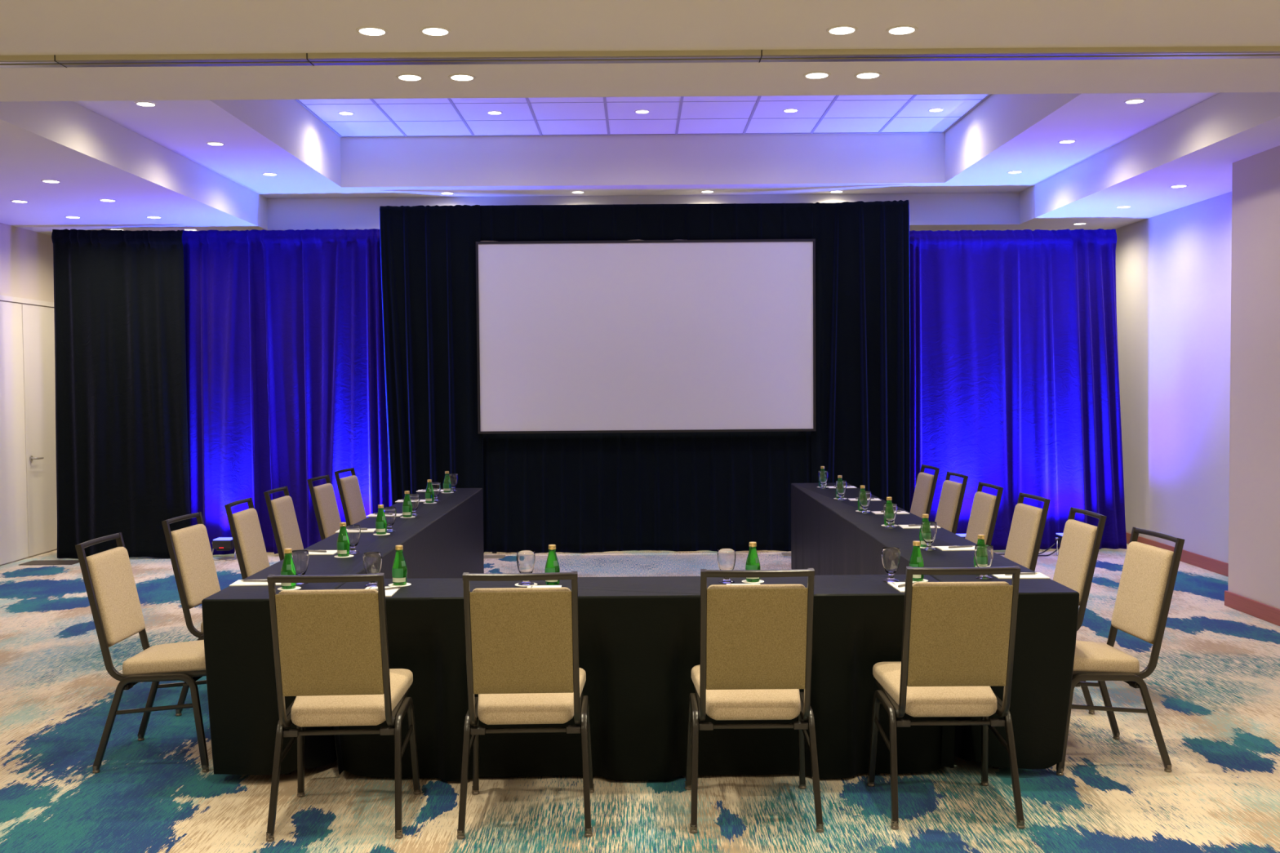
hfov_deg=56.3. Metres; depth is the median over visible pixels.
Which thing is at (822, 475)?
water goblet
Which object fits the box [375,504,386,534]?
water bottle
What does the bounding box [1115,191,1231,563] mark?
wall
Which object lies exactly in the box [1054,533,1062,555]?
uplight
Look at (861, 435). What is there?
drape
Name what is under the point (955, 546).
pen
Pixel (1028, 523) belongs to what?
banquet chair
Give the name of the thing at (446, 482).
water bottle
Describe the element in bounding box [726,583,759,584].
notepad
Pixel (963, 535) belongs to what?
uplight
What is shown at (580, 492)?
skirt
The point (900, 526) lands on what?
notepad
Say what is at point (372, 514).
notepad
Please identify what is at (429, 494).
water bottle
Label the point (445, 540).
tablecloth
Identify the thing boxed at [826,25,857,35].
recessed light
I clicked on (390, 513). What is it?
water goblet
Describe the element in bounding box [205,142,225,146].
recessed light
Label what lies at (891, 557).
water goblet
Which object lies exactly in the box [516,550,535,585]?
water goblet
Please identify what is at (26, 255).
wall
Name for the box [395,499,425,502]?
notepad
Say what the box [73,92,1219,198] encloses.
ceiling
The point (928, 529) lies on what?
water goblet
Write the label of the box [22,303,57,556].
door
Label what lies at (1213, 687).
floor
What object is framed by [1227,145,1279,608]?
wall
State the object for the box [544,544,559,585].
water bottle
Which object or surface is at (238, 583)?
notepad
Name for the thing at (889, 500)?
water bottle
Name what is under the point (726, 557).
water goblet
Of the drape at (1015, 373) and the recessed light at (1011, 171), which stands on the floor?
the drape at (1015, 373)
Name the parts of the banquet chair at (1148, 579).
leg, seat, leg, frame, panel, leg, backrest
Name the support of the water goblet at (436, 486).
on the tablecloth at (445, 540)
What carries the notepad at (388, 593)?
on the tablecloth at (639, 637)
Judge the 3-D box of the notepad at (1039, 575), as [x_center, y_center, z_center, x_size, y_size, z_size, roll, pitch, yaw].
[1.633,0.642,5.150,0.216,0.004,0.140,0,2,2]
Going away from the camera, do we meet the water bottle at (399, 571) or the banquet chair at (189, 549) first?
the water bottle at (399, 571)
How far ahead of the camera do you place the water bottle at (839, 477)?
8.60 m
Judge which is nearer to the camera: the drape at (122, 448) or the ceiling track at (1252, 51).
the ceiling track at (1252, 51)
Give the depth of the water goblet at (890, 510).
6.85 m
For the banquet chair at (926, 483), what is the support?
on the floor
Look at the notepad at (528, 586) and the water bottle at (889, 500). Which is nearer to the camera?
the notepad at (528, 586)
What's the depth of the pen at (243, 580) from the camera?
5.13 m
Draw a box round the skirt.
[483,431,811,553]
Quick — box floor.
[0,543,1279,852]
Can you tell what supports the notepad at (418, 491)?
on the tablecloth at (445, 540)
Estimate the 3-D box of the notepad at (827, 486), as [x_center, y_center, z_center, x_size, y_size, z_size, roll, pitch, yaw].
[1.606,0.484,9.527,0.216,0.004,0.140,0,2,0]
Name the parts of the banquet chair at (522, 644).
leg, leg, panel, backrest, frame, seat, leg, leg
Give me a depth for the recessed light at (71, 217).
10.47 m
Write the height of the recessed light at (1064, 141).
0.005 m
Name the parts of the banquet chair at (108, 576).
backrest, leg, frame, leg, seat, leg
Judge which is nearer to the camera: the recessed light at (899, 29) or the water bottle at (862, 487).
the recessed light at (899, 29)
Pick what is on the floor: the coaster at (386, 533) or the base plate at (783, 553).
the base plate at (783, 553)
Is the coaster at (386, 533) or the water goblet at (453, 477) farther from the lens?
the water goblet at (453, 477)
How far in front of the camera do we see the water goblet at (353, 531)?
6.00 m
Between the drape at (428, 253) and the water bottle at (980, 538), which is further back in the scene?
the drape at (428, 253)
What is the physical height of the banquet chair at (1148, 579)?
0.947 m
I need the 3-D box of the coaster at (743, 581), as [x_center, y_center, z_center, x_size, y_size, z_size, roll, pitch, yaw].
[0.478,0.656,5.058,0.095,0.002,0.095,0,2,0]
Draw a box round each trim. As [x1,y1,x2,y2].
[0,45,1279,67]
[0,294,53,306]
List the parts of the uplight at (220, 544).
led panel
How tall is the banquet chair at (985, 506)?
0.947 m
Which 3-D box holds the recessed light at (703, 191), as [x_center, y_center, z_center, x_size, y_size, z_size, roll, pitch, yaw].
[0.633,-2.203,11.218,0.134,0.005,0.134,0,2,0]
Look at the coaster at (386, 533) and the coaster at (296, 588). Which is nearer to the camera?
the coaster at (296, 588)
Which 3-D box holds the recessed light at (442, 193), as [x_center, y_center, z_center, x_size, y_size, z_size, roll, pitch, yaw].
[-1.803,-2.182,11.194,0.134,0.005,0.134,0,2,0]
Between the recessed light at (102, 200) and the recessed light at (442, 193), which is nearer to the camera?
the recessed light at (102, 200)
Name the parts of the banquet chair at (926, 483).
backrest, frame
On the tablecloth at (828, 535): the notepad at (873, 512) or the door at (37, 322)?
the notepad at (873, 512)
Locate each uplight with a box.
[212,537,235,560]
[955,533,965,537]
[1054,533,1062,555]
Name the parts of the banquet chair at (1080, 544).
backrest, frame, leg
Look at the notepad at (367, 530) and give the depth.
6.89 m
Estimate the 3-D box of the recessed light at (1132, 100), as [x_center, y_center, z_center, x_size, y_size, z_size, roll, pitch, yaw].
[3.190,-2.096,7.711,0.134,0.005,0.134,0,2,0]
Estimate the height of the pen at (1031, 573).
0.011 m
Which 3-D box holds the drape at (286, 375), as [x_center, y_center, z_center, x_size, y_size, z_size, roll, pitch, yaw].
[-3.499,-0.316,11.168,2.553,3.046,0.162,0,2,0]
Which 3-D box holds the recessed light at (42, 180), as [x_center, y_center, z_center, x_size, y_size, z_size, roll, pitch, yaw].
[-4.251,-1.769,8.633,0.134,0.005,0.134,0,2,0]
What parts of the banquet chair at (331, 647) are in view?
leg, leg, backrest, panel, frame, seat, leg, leg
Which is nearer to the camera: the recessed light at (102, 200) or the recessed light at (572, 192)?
the recessed light at (102, 200)
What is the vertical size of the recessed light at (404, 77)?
0.005 m
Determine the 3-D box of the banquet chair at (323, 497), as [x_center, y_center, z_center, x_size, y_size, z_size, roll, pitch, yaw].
[-2.005,0.829,8.498,0.610,0.947,0.477,0,2,4]
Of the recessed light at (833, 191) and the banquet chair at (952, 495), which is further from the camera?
the recessed light at (833, 191)
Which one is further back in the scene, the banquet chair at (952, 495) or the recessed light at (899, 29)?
the banquet chair at (952, 495)
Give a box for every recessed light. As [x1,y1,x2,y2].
[10,200,28,203]
[40,179,61,182]
[64,216,81,218]
[98,199,116,201]
[134,101,157,106]
[146,216,162,218]
[183,228,198,231]
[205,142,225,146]
[262,172,278,175]
[337,111,354,115]
[355,26,388,35]
[395,73,423,81]
[419,26,451,35]
[440,191,454,194]
[448,73,475,81]
[486,111,502,115]
[570,191,585,193]
[634,109,650,113]
[700,190,714,192]
[782,108,799,112]
[803,71,831,79]
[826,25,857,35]
[829,190,843,192]
[853,71,881,79]
[885,25,917,35]
[928,107,944,111]
[1006,170,1022,173]
[1057,139,1076,143]
[1072,222,1087,225]
[1115,205,1132,208]
[1124,98,1146,103]
[1168,184,1187,187]
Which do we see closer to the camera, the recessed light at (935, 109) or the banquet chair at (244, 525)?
the banquet chair at (244, 525)
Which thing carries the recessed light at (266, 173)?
in the ceiling at (1005, 133)
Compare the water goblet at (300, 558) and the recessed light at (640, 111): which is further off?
the recessed light at (640, 111)
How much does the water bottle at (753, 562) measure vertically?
0.166 m
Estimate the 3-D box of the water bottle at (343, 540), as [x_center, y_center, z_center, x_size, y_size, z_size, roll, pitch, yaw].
[-1.464,0.556,5.901,0.063,0.166,0.063,0,2,10]
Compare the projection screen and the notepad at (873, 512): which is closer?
the notepad at (873, 512)
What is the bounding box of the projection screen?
[475,239,815,553]
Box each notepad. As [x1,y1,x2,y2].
[229,579,280,586]
[308,550,337,555]
[335,528,375,533]
[364,586,399,596]
[365,513,402,516]
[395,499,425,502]
[416,489,443,492]
[527,585,561,587]
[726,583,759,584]
[826,486,857,488]
[848,497,880,501]
[871,511,909,514]
[887,582,913,592]
[897,524,940,528]
[934,546,974,551]
[992,572,1049,578]
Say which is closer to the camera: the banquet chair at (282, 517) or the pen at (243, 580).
the pen at (243, 580)
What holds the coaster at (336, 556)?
on the tablecloth at (445, 540)
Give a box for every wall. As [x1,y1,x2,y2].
[0,222,57,565]
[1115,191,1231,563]
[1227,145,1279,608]
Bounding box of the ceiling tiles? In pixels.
[298,93,988,136]
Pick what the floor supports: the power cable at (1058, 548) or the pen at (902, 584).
the power cable at (1058, 548)
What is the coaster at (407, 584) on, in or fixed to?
on the tablecloth at (639, 637)
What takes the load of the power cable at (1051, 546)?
on the floor
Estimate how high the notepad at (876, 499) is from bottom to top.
0.004 m
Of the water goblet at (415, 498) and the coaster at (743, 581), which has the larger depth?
the water goblet at (415, 498)
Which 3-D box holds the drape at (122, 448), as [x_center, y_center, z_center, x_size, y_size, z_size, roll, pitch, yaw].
[-4.794,-0.295,11.009,1.244,3.049,0.119,0,2,0]
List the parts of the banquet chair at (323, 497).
frame, backrest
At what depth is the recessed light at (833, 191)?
11.26 m
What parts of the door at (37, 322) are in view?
lever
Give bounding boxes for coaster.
[277,586,301,591]
[333,555,353,557]
[373,533,390,535]
[388,582,411,586]
[515,582,537,586]
[742,579,764,583]
[912,578,928,582]
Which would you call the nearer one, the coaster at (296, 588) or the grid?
the coaster at (296, 588)
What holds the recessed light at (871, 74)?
in the ceiling at (45, 134)
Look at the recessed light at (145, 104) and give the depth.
7.57 m
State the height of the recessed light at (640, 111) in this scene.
0.005 m
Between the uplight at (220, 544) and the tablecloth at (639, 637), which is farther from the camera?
the uplight at (220, 544)
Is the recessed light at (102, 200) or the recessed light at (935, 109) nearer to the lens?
the recessed light at (102, 200)
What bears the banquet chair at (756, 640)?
on the floor
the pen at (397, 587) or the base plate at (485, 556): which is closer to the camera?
the pen at (397, 587)
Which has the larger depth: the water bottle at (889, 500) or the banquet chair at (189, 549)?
the water bottle at (889, 500)
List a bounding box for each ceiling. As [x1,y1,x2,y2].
[0,0,1279,241]
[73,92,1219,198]
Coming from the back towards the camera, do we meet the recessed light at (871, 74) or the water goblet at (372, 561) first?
the recessed light at (871, 74)
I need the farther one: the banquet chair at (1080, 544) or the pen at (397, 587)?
the banquet chair at (1080, 544)
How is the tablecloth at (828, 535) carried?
on the folding table
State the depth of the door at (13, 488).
10.93 m
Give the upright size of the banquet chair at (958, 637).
0.947 m
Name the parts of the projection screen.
frame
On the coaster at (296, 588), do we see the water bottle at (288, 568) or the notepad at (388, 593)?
the water bottle at (288, 568)
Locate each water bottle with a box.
[280,547,296,589]
[337,522,350,556]
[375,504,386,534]
[391,545,407,585]
[402,490,412,517]
[425,479,434,502]
[443,471,451,493]
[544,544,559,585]
[745,542,759,582]
[818,466,826,487]
[835,475,844,498]
[857,484,867,511]
[884,497,894,525]
[908,540,924,581]
[919,514,928,547]
[973,534,985,567]
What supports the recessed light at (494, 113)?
attached to the ceiling tiles
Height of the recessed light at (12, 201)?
0.005 m
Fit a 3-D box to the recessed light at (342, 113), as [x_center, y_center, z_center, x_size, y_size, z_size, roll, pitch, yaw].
[-2.424,-2.584,9.869,0.134,0.005,0.134,0,2,0]
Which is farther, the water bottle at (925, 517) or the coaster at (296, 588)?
the water bottle at (925, 517)
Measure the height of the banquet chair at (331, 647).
0.947 m
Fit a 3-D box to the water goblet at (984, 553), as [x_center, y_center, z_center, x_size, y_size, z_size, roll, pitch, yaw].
[1.467,0.578,5.103,0.079,0.138,0.079,0,2,0]
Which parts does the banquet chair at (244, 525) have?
frame, backrest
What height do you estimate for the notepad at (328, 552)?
0.004 m
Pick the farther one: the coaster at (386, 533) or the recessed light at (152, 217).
the recessed light at (152, 217)
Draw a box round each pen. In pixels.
[240,579,267,582]
[303,549,326,552]
[371,586,401,591]
[897,581,918,586]
[948,545,973,548]
[1004,572,1037,575]
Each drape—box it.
[51,228,190,559]
[173,228,391,555]
[379,204,484,552]
[810,200,910,512]
[909,228,1126,550]
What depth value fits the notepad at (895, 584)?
4.91 m
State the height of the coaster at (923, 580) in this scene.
0.002 m
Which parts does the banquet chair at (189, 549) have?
frame, leg, backrest, seat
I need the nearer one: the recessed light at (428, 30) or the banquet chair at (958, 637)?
the banquet chair at (958, 637)
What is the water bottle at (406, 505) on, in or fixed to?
on the coaster
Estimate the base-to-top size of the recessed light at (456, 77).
0.005 m
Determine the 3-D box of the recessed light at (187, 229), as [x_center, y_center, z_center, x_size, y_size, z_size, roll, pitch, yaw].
[-4.267,-1.867,11.354,0.134,0.005,0.134,0,2,0]
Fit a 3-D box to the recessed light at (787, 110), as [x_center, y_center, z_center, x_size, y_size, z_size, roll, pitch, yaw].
[1.247,-2.614,9.897,0.134,0.005,0.134,0,2,0]
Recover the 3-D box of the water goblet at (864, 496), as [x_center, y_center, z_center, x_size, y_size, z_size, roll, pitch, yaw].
[1.441,0.485,7.666,0.079,0.138,0.079,0,2,0]
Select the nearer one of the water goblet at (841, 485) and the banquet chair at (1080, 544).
the banquet chair at (1080, 544)
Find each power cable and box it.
[997,543,1055,555]
[1038,547,1059,556]
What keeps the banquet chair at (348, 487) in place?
on the floor
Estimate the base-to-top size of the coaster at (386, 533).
0.002 m
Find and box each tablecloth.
[201,488,484,775]
[333,574,955,781]
[791,482,1079,768]
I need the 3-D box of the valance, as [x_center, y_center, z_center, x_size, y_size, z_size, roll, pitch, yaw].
[0.054,-1.888,11.091,3.101,0.347,0.062,0,2,0]
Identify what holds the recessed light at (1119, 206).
in the ceiling at (45, 134)
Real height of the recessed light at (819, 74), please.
0.005 m
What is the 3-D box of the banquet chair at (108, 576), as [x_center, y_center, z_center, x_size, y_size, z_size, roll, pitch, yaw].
[-2.042,0.950,5.159,0.610,0.947,0.477,0,2,0]
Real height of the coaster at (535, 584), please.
0.002 m
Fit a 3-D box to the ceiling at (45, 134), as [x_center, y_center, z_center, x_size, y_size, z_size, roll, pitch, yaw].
[-0.513,-1.802,4.487,10.480,0.301,16.100,0,2,0]
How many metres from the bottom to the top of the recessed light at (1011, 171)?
0.005 m
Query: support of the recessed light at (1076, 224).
in the ceiling at (45, 134)
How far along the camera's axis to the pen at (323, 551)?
6.03 m
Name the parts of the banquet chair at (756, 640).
leg, leg, seat, frame, backrest, panel, leg, leg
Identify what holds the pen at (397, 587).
on the notepad at (388, 593)
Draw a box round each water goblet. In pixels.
[291,550,309,584]
[346,524,360,553]
[363,551,382,586]
[383,506,396,532]
[408,493,419,515]
[431,481,440,502]
[448,473,457,491]
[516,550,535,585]
[717,548,735,583]
[817,471,827,488]
[835,480,846,500]
[858,490,871,513]
[881,547,900,582]
[883,502,897,528]
[920,521,937,551]
[974,544,993,579]
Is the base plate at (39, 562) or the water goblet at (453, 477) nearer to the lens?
the water goblet at (453, 477)
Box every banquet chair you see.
[75,532,208,773]
[161,511,220,715]
[224,497,270,579]
[263,486,303,560]
[266,573,421,842]
[306,475,341,540]
[333,467,366,524]
[457,571,594,839]
[684,568,823,833]
[866,565,1025,830]
[910,464,939,519]
[934,471,968,533]
[964,481,1003,545]
[1004,492,1050,571]
[1053,506,1106,715]
[1056,527,1184,776]
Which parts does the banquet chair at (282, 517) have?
frame, backrest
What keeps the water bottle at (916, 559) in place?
on the coaster at (923, 580)
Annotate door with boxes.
[0,301,28,564]
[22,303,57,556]
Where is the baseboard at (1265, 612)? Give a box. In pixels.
[1125,532,1279,626]
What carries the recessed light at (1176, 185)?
in the ceiling at (45, 134)
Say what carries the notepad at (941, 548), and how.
on the tablecloth at (828, 535)
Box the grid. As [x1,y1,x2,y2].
[295,93,992,137]
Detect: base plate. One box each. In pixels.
[18,560,79,565]
[484,555,505,558]
[782,552,791,555]
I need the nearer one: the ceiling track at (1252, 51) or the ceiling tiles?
the ceiling track at (1252, 51)
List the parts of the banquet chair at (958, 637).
leg, leg, seat, frame, panel, backrest, leg, leg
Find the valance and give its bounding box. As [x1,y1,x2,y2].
[480,203,813,241]
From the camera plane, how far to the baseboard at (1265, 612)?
8.37 m
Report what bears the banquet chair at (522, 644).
on the floor
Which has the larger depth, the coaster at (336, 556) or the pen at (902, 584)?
the coaster at (336, 556)
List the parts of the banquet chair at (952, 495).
backrest, frame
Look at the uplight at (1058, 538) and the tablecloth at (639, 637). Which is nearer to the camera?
the tablecloth at (639, 637)
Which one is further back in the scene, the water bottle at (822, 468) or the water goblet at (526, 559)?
the water bottle at (822, 468)
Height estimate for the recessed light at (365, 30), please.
0.005 m
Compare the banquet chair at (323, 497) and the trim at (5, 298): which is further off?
the trim at (5, 298)

